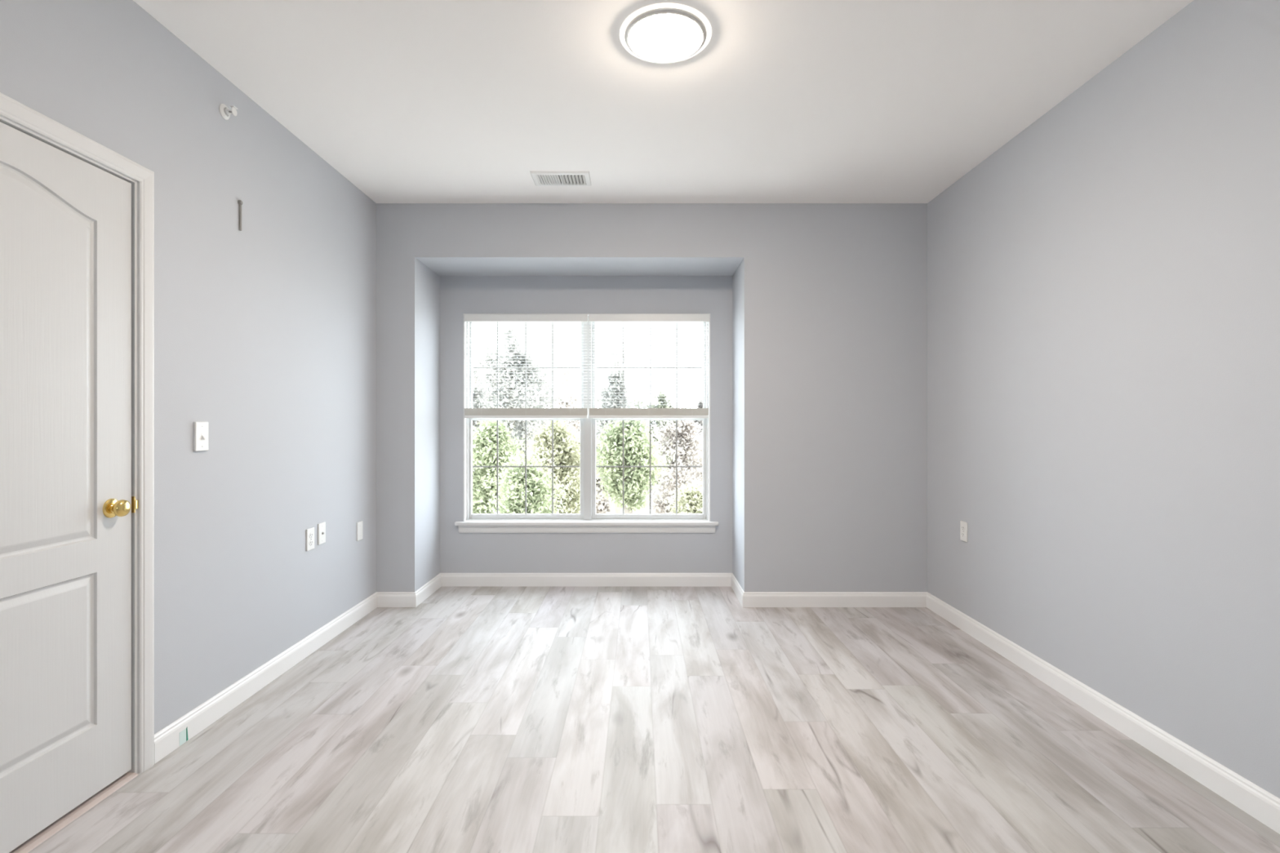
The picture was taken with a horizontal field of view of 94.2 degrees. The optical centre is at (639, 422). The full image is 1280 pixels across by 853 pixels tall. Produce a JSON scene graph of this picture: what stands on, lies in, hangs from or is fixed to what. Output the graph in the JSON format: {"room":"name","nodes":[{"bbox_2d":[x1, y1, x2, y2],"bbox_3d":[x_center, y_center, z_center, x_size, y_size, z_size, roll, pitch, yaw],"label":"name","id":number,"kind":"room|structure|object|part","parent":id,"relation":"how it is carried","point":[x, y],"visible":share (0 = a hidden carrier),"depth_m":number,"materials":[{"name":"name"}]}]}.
{"room":"empty bedroom","nodes":[
{"label":"empty bedroom","id":0,"kind":"room"},
{"bbox_2d":[0,0,376,734],"bbox_3d":[-1.802,-0.119,0.825,0.120,2.670,6.250,0,0,0],"label":"wall","id":1,"kind":"structure","parent":0,"point":[265,331],"depth_m":2.53,"materials":[{"name":"grey paint"}]},
{"bbox_2d":[0,92,154,852],"bbox_3d":[-1.780,0.161,1.635,0.164,2.111,0.974,0,0,0],"label":"door","id":2,"kind":"structure","parent":1,"relation":"in","point":[77,214],"depth_m":1.83,"materials":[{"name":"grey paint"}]},
{"bbox_3d":[-1.719,0.282,1.970,0.042,0.057,0.057,0,0,0],"label":"knob","id":3,"kind":"part","parent":2,"relation":"part of","materials":[{"name":"gold metal"}]},
{"bbox_3d":[-1.755,0.282,2.059,0.034,0.056,0.012,0,0,0],"label":"strike plate","id":4,"kind":"part","parent":2,"relation":"part of","materials":[{"name":"gold metal"}]},
{"bbox_2d":[179,728,188,746],"bbox_3d":[-1.727,1.187,2.256,0.002,0.054,0.041,0,0,0],"label":"scrap","id":5,"kind":"object","parent":1,"relation":"attached to","point":[184,734],"visible":1,"depth_m":2.25,"materials":[{"name":"white paper"}]},
{"bbox_2d":[193,422,208,451],"bbox_3d":[-1.731,0.053,2.358,0.022,0.115,0.070,0,0,0],"label":"light switch","id":6,"kind":"object","parent":1,"relation":"attached to","point":[200,428],"visible":1,"depth_m":2.35,"materials":[{"name":"white plastic"}]},
{"bbox_2d":[218,103,238,119],"bbox_3d":[-1.717,-1.306,2.497,0.050,0.060,0.060,0,0,0],"label":"sprinkler head","id":7,"kind":"object","parent":1,"relation":"attached to","point":[225,113],"visible":1,"depth_m":2.49},
{"bbox_2d":[237,200,243,231],"bbox_3d":[-1.736,-0.904,2.592,0.012,0.133,0.022,0,0,0],"label":"wall bracket","id":8,"kind":"object","parent":1,"relation":"attached to","point":[240,202],"visible":1,"depth_m":2.59,"materials":[{"name":"grey metal"}]},
{"bbox_2d":[154,591,377,764],"bbox_3d":[-1.735,1.167,3.031,0.014,0.097,1.818,0,0,0],"label":"baseboard","id":9,"kind":"structure","parent":1,"relation":"attached to","point":[166,740],"depth_m":2.66,"materials":[{"name":"white paint"}]},
{"bbox_2d":[306,527,314,551],"bbox_3d":[-1.737,0.614,3.145,0.010,0.115,0.070,0,0,0],"label":"wall outlet","id":10,"kind":"object","parent":1,"relation":"attached to","point":[309,532],"visible":1,"depth_m":3.14,"materials":[{"name":"white plastic"}]},
{"bbox_2d":[317,521,325,545],"bbox_3d":[-1.735,0.604,3.258,0.014,0.115,0.070,0,0,0],"label":"cable jack","id":11,"kind":"object","parent":1,"relation":"attached to","point":[321,526],"visible":1,"depth_m":3.25,"materials":[{"name":"white plastic"}]},
{"bbox_2d":[356,520,362,541],"bbox_3d":[-1.738,0.671,3.700,0.009,0.115,0.070,0,0,0],"label":"blank plate","id":12,"kind":"object","parent":1,"relation":"attached to","point":[359,525],"visible":1,"depth_m":3.69,"materials":[{"name":"white plastic"}]},
{"bbox_2d":[440,275,732,573],"bbox_3d":[-0.396,0.059,4.515,2.182,2.313,0.150,0,0,0],"label":"wall","id":13,"kind":"structure","parent":0,"point":[460,553],"depth_m":4.44,"materials":[{"name":"grey paint"}]},
{"bbox_2d":[454,313,718,533],"bbox_3d":[-0.390,0.002,4.491,1.956,1.635,0.178,0,0,0],"label":"window","id":14,"kind":"structure","parent":13,"relation":"attached to","point":[588,521],"depth_m":4.49,"materials":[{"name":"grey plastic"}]},
{"bbox_2d":[464,314,587,417],"bbox_3d":[-0.843,-0.421,4.431,0.917,0.771,0.028,0,0,0],"label":"window blind","id":15,"kind":"object","parent":14,"relation":"attached to","point":[468,412],"visible":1,"depth_m":4.42,"materials":[{"name":"white plastic"}]},
{"bbox_3d":[-0.843,-0.046,4.431,0.911,0.022,0.026,0,0,0],"label":"rail","id":16,"kind":"part","parent":15,"relation":"part of","materials":[{"name":"white plastic"}]},
{"bbox_2d":[472,420,579,514],"bbox_3d":[-0.861,0.336,4.525,0.813,0.712,0.006,0,0,0],"label":"grille","id":17,"kind":"object","parent":14,"relation":"attached to","point":[497,466],"depth_m":4.52,"materials":[{"name":"grey"}]},
{"bbox_2d":[472,322,580,408],"bbox_3d":[-0.861,-0.426,4.552,0.821,0.685,0.006,0,0,0],"label":"grille","id":18,"kind":"object","parent":14,"relation":"attached to","point":[497,366],"depth_m":4.55,"materials":[{"name":"grey"}]},
{"bbox_3d":[-0.856,0.327,4.525,0.870,0.802,0.032,0,0,0],"label":"sash","id":19,"kind":"part","parent":14,"relation":"part of","materials":[{"name":"grey plastic"}]},
{"bbox_3d":[-0.856,-0.410,4.552,0.870,0.752,0.032,0,0,0],"label":"sash","id":20,"kind":"part","parent":14,"relation":"part of","materials":[{"name":"clear glass"}]},
{"bbox_3d":[-0.390,0.748,4.444,1.956,0.027,0.085,0,0,0],"label":"sill","id":21,"kind":"part","parent":14,"relation":"part of","materials":[{"name":"white paint"}]},
{"bbox_2d":[588,314,709,417],"bbox_3d":[0.071,-0.421,4.431,0.894,0.771,0.028,0,0,0],"label":"window blind","id":22,"kind":"object","parent":14,"relation":"attached to","point":[593,412],"visible":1,"depth_m":4.42,"materials":[{"name":"white plastic"}]},
{"bbox_3d":[0.071,-0.046,4.431,0.888,0.022,0.026,0,0,0],"label":"rail","id":23,"kind":"part","parent":22,"relation":"part of","materials":[{"name":"white plastic"}]},
{"bbox_3d":[0.074,-0.410,4.552,0.868,0.752,0.032,0,0,0],"label":"sash","id":24,"kind":"part","parent":14,"relation":"part of","materials":[{"name":"clear glass"}]},
{"bbox_2d":[595,322,702,408],"bbox_3d":[0.075,-0.426,4.552,0.812,0.685,0.006,0,0,0],"label":"grille","id":25,"kind":"object","parent":14,"relation":"attached to","point":[623,366],"depth_m":4.55,"materials":[{"name":"grey"}]},
{"bbox_3d":[0.074,0.327,4.525,0.868,0.802,0.032,0,0,0],"label":"sash","id":26,"kind":"part","parent":14,"relation":"part of","materials":[{"name":"grey plastic"}]},
{"bbox_2d":[596,420,702,514],"bbox_3d":[0.075,0.336,4.525,0.804,0.712,0.006,0,0,0],"label":"grille","id":27,"kind":"object","parent":14,"relation":"attached to","point":[623,466],"depth_m":4.52,"materials":[{"name":"grey"}]},
{"bbox_2d":[376,203,927,591],"bbox_3d":[0.083,-0.219,4.265,3.889,2.870,0.650,0,0,0],"label":"wall","id":28,"kind":"structure","parent":0,"point":[829,300],"depth_m":3.94,"materials":[{"name":"grey paint"}]},
{"bbox_2d":[376,591,416,607],"bbox_3d":[-1.607,1.167,3.933,0.269,0.097,0.014,0,0,0],"label":"baseboard","id":29,"kind":"structure","parent":28,"relation":"attached to","point":[384,599],"depth_m":3.93,"materials":[{"name":"white paint"}]},
{"bbox_2d":[414,573,441,606],"bbox_3d":[-1.480,1.167,4.183,0.014,0.097,0.514,0,0,0],"label":"baseboard","id":30,"kind":"structure","parent":28,"relation":"attached to","point":[433,585],"depth_m":4.16,"materials":[{"name":"white paint"}]},
{"bbox_2d":[440,573,732,586],"bbox_3d":[-0.396,1.167,4.433,2.182,0.097,0.014,0,0,0],"label":"baseboard","id":31,"kind":"structure","parent":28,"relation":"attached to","point":[448,580],"depth_m":4.43,"materials":[{"name":"white paint"}]},
{"bbox_2d":[730,573,744,607],"bbox_3d":[0.688,1.167,4.183,0.014,0.097,0.514,0,0,0],"label":"baseboard","id":32,"kind":"structure","parent":28,"relation":"attached to","point":[739,592],"depth_m":4.16,"materials":[{"name":"white paint"}]},
{"bbox_2d":[742,591,927,607],"bbox_3d":[1.294,1.167,3.933,1.226,0.097,0.014,0,0,0],"label":"baseboard","id":33,"kind":"structure","parent":28,"relation":"attached to","point":[750,599],"depth_m":3.93,"materials":[{"name":"white paint"}]},
{"bbox_2d":[27,586,1279,852],"bbox_3d":[0.083,1.276,1.085,3.889,0.120,7.010,0,0,0],"label":"floor","id":34,"kind":"structure","parent":0,"point":[463,719],"depth_m":2.21,"materials":[{"name":"grey wood"}]},
{"bbox_2d":[133,0,1193,203],"bbox_3d":[0.083,-1.554,0.770,3.889,0.200,6.380,0,0,0],"label":"ceiling","id":35,"kind":"structure","parent":0,"point":[410,101],"depth_m":2.56,"materials":[{"name":"white paint"}]},
{"bbox_2d":[529,171,591,186],"bbox_3d":[-0.462,-1.446,3.535,0.344,0.016,0.196,0,0,0],"label":"ceiling vent","id":36,"kind":"object","parent":35,"relation":"in","point":[540,178],"visible":1,"depth_m":3.52,"materials":[{"name":"white metal"}]},
{"bbox_2d":[619,3,711,63],"bbox_3d":[0.098,-1.432,2.231,0.344,0.044,0.344,0,0,0],"label":"ceiling light","id":37,"kind":"object","parent":35,"relation":"attached to","point":[660,33],"visible":1,"depth_m":2.18,"materials":[{"name":"white plastic"}]},
{"bbox_2d":[629,13,702,61],"bbox_3d":[0.098,-1.429,2.231,0.273,0.038,0.273,0,0,0],"label":"diffuser","id":38,"kind":"object","parent":37,"relation":"attached to","point":[652,37],"depth_m":2.19,"materials":[{"name":"white"}]},
{"bbox_2d":[927,0,1279,798],"bbox_3d":[1.967,-0.119,0.825,0.120,2.670,6.250,0,0,0],"label":"wall","id":39,"kind":"structure","parent":0,"point":[1104,285],"depth_m":2.31,"materials":[{"name":"grey paint"}]},
{"bbox_2d":[960,520,967,542],"bbox_3d":[1.902,0.636,3.490,0.010,0.115,0.070,0,0,0],"label":"wall outlet","id":40,"kind":"object","parent":39,"relation":"attached to","point":[963,525],"visible":1,"depth_m":3.48,"materials":[{"name":"white plastic"}]},
{"bbox_2d":[926,591,1279,834],"bbox_3d":[1.900,1.167,0.820,0.014,0.097,6.240,0,0,0],"label":"baseboard","id":41,"kind":"structure","parent":39,"relation":"attached to","point":[1252,799],"depth_m":2.27,"materials":[{"name":"white paint"}]},
{"label":"outside","id":42,"kind":"structure","parent":0,"visible":0},
{"bbox_2d":[604,494,653,513],"bbox_3d":[0.000,3.006,47.700,120.000,3.313,85.000,0,0,0],"label":"ground","id":43,"kind":"structure","parent":42,"point":[644,511],"depth_m":30.20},
{"bbox_2d":[472,356,518,471],"bbox_3d":[-3.973,1.528,15.017,2.141,6.382,1.937,0,0,0],"label":"leafy tree","id":44,"kind":"object","parent":43,"relation":"on","point":[478,403],"visible":0.15,"depth_m":14.92,"materials":[{"name":"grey plant"}]},
{"bbox_2d":[472,406,533,513],"bbox_3d":[-2.876,2.208,10.976,1.634,5.023,2.021,0,0,20],"label":"leafy tree","id":45,"kind":"object","parent":43,"relation":"on","point":[485,443],"visible":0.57,"depth_m":10.71,"materials":[{"name":"green plant"}]},
{"bbox_2d":[487,395,546,431],"bbox_3d":[-8.363,1.699,35.297,6.848,7.013,6.108,0,0,33],"label":"leafy tree","id":46,"kind":"object","parent":43,"relation":"on","point":[508,425],"visible":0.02,"depth_m":34.38,"materials":[{"name":"brown plant"}]},
{"bbox_2d":[479,444,572,513],"bbox_3d":[-1.685,2.520,8.840,1.330,4.398,1.317,0,0,-18],"label":"bush","id":47,"kind":"object","parent":43,"relation":"on","point":[513,481],"visible":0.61,"depth_m":8.64,"materials":[{"name":"green plant"}]},
{"bbox_2d":[472,322,580,457],"bbox_3d":[-4.446,0.684,19.657,5.170,8.070,4.572,0,0,-6],"label":"leafy tree","id":48,"kind":"object","parent":43,"relation":"on","point":[513,400],"visible":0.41,"depth_m":19.64,"materials":[{"name":"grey plant"}]},
{"bbox_2d":[518,364,581,505],"bbox_3d":[-3.422,1.114,25.262,4.556,7.220,3.841,0,0,0],"label":"leafy tree","id":49,"kind":"object","parent":43,"relation":"on","point":[574,397],"visible":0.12,"depth_m":25.26,"materials":[{"name":"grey plant"}]},
{"bbox_2d":[515,420,600,513],"bbox_3d":[-1.754,2.213,12.866,2.100,5.013,2.062,0,0,39],"label":"leafy tree","id":50,"kind":"object","parent":43,"relation":"on","point":[565,451],"visible":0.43,"depth_m":12.57,"materials":[{"name":"green plant"}]},
{"bbox_2d":[570,422,614,513],"bbox_3d":[-1.487,2.233,20.274,2.770,4.975,2.904,0,0,29],"label":"leafy tree","id":51,"kind":"object","parent":43,"relation":"on","point":[602,507],"visible":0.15,"depth_m":20.01,"materials":[{"name":"brown plant"}]},
{"bbox_2d":[576,341,660,513],"bbox_3d":[-0.571,1.199,17.264,3.010,7.039,2.625,0,0,-31],"label":"slim tree","id":52,"kind":"object","parent":43,"relation":"on","point":[611,400],"visible":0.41,"depth_m":16.86,"materials":[{"name":"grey plant"}]},
{"bbox_2d":[595,407,681,513],"bbox_3d":[-0.153,2.206,11.455,1.887,5.026,1.668,0,0,14],"label":"leafy tree","id":53,"kind":"object","parent":43,"relation":"on","point":[636,444],"visible":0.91,"depth_m":11.28,"materials":[{"name":"green plant"}]},
{"bbox_2d":[625,389,697,513],"bbox_3d":[0.560,1.545,29.110,4.685,6.352,4.945,0,0,24],"label":"leafy tree","id":54,"kind":"object","parent":43,"relation":"on","point":[661,398],"visible":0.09,"depth_m":28.72,"materials":[{"name":"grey plant"}]},
{"bbox_2d":[634,454,697,508],"bbox_3d":[2.400,3.016,32.800,6.400,3.400,4.400,0,0,0],"label":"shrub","id":55,"kind":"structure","parent":43,"relation":"on","point":[693,455],"depth_m":31.00,"materials":[{"name":"grey"}]},
{"bbox_3d":[0.500,3.216,30.939,0.660,0.860,0.019,0,0,0],"label":"pane","id":56,"kind":"part","parent":55,"relation":"part of","materials":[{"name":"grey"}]},
{"bbox_2d":[639,402,702,513],"bbox_3d":[0.891,2.121,13.999,2.006,5.197,2.072,0,0,-17],"label":"leafy tree","id":57,"kind":"object","parent":43,"relation":"on","point":[687,439],"visible":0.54,"depth_m":13.75,"materials":[{"name":"brown plant"}]},
{"bbox_2d":[664,480,702,513],"bbox_3d":[0.936,2.829,9.886,1.293,3.781,1.298,0,0,0],"label":"leafy tree","id":58,"kind":"object","parent":43,"relation":"on","point":[694,504],"visible":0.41,"depth_m":9.87,"materials":[{"name":"green plant"}]},
{"bbox_2d":[686,433,702,480],"bbox_3d":[2.293,2.107,17.436,2.345,5.226,1.864,0,0,27],"label":"leafy tree","id":59,"kind":"object","parent":43,"relation":"on","point":[700,464],"visible":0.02,"depth_m":17.42,"materials":[{"name":"brown plant"}]},
{"bbox_2d":[693,399,702,435],"bbox_3d":[4.229,2.199,44.180,6.920,8.008,6.112,0,0,0],"label":"leafy tree","id":60,"kind":"object","parent":43,"relation":"on","point":[700,405],"visible":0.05,"depth_m":43.24,"materials":[{"name":"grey plant"}]}
]}

